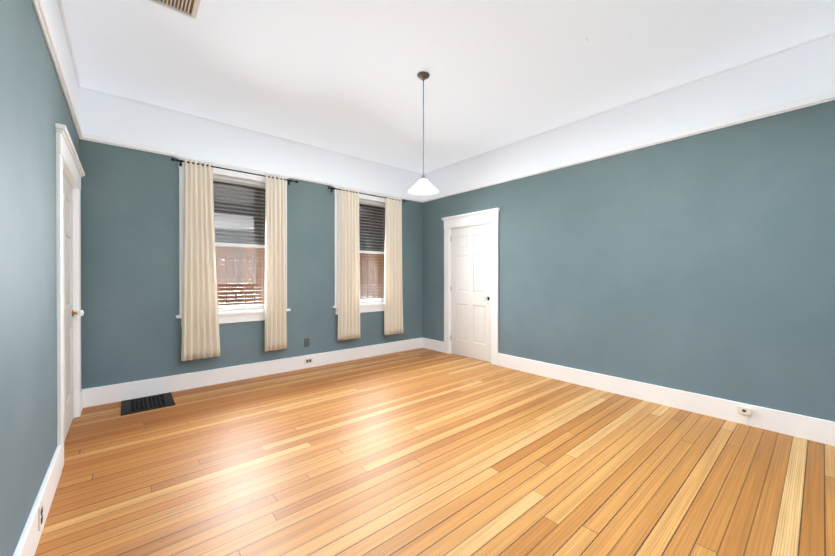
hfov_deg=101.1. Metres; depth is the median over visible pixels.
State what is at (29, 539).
baseboard
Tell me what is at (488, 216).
door frame
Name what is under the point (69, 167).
door frame
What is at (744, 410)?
jack
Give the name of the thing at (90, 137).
crown molding
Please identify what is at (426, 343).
baseboard
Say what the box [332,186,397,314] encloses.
window
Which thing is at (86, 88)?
trim
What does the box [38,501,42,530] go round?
electrical outlet
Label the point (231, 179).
window blind
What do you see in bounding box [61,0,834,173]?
ceiling
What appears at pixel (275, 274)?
panel
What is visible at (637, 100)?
trim
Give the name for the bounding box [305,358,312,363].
electrical outlet
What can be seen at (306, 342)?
outlet
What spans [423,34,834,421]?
wall
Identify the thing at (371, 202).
window blind
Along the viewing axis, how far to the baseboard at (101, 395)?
4.10 m
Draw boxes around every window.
[176,156,290,326]
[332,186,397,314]
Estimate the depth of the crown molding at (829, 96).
3.33 m
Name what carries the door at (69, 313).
in the wall at (34, 108)
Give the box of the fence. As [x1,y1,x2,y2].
[215,246,384,305]
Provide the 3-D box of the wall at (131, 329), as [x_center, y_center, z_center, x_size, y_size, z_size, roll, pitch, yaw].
[-1.650,-0.302,4.812,4.394,3.100,0.220,0,0,-40]
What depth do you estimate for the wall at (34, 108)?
1.56 m
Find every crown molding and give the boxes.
[32,0,87,140]
[84,133,423,202]
[424,90,834,201]
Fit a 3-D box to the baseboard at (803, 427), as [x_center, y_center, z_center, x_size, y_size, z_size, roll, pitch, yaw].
[2.288,1.163,3.550,0.027,0.180,3.532,0,0,-40]
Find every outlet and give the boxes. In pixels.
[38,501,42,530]
[304,338,309,346]
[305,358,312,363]
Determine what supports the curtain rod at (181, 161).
attached to the window at (235, 316)
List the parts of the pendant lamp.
stem, lamp shade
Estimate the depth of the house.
7.23 m
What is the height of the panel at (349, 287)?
2.221 m
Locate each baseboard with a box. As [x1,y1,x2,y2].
[13,445,61,555]
[81,338,420,408]
[421,337,443,352]
[498,353,834,445]
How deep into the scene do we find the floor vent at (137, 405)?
3.41 m
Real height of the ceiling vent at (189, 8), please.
0.012 m
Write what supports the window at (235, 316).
in the wall at (131, 329)
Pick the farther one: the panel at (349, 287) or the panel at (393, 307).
the panel at (393, 307)
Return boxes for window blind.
[213,174,264,310]
[359,199,384,302]
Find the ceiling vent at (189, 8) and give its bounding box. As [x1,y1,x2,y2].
[149,0,200,18]
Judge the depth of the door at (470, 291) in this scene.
5.31 m
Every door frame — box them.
[55,123,84,468]
[442,208,499,364]
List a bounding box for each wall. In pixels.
[0,0,78,555]
[79,88,422,388]
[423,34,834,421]
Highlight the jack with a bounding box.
[737,406,751,425]
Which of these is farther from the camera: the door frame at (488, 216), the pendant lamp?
the door frame at (488, 216)
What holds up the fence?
on the ground
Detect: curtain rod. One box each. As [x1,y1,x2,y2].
[171,158,297,184]
[328,187,405,201]
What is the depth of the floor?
2.21 m
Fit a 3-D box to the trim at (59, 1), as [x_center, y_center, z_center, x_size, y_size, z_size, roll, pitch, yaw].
[-1.564,-1.829,1.325,0.023,0.018,5.200,0,0,-40]
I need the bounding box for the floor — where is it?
[34,348,834,555]
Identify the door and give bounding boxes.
[63,175,83,441]
[451,224,490,361]
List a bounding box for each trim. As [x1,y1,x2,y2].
[57,0,82,88]
[83,87,422,174]
[424,31,834,173]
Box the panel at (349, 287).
[338,187,359,339]
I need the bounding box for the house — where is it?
[213,181,384,251]
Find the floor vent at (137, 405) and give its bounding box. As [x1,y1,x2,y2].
[121,392,175,415]
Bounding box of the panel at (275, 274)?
[265,173,286,350]
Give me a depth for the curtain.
3.84 m
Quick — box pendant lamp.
[408,71,438,194]
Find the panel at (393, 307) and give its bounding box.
[384,196,402,334]

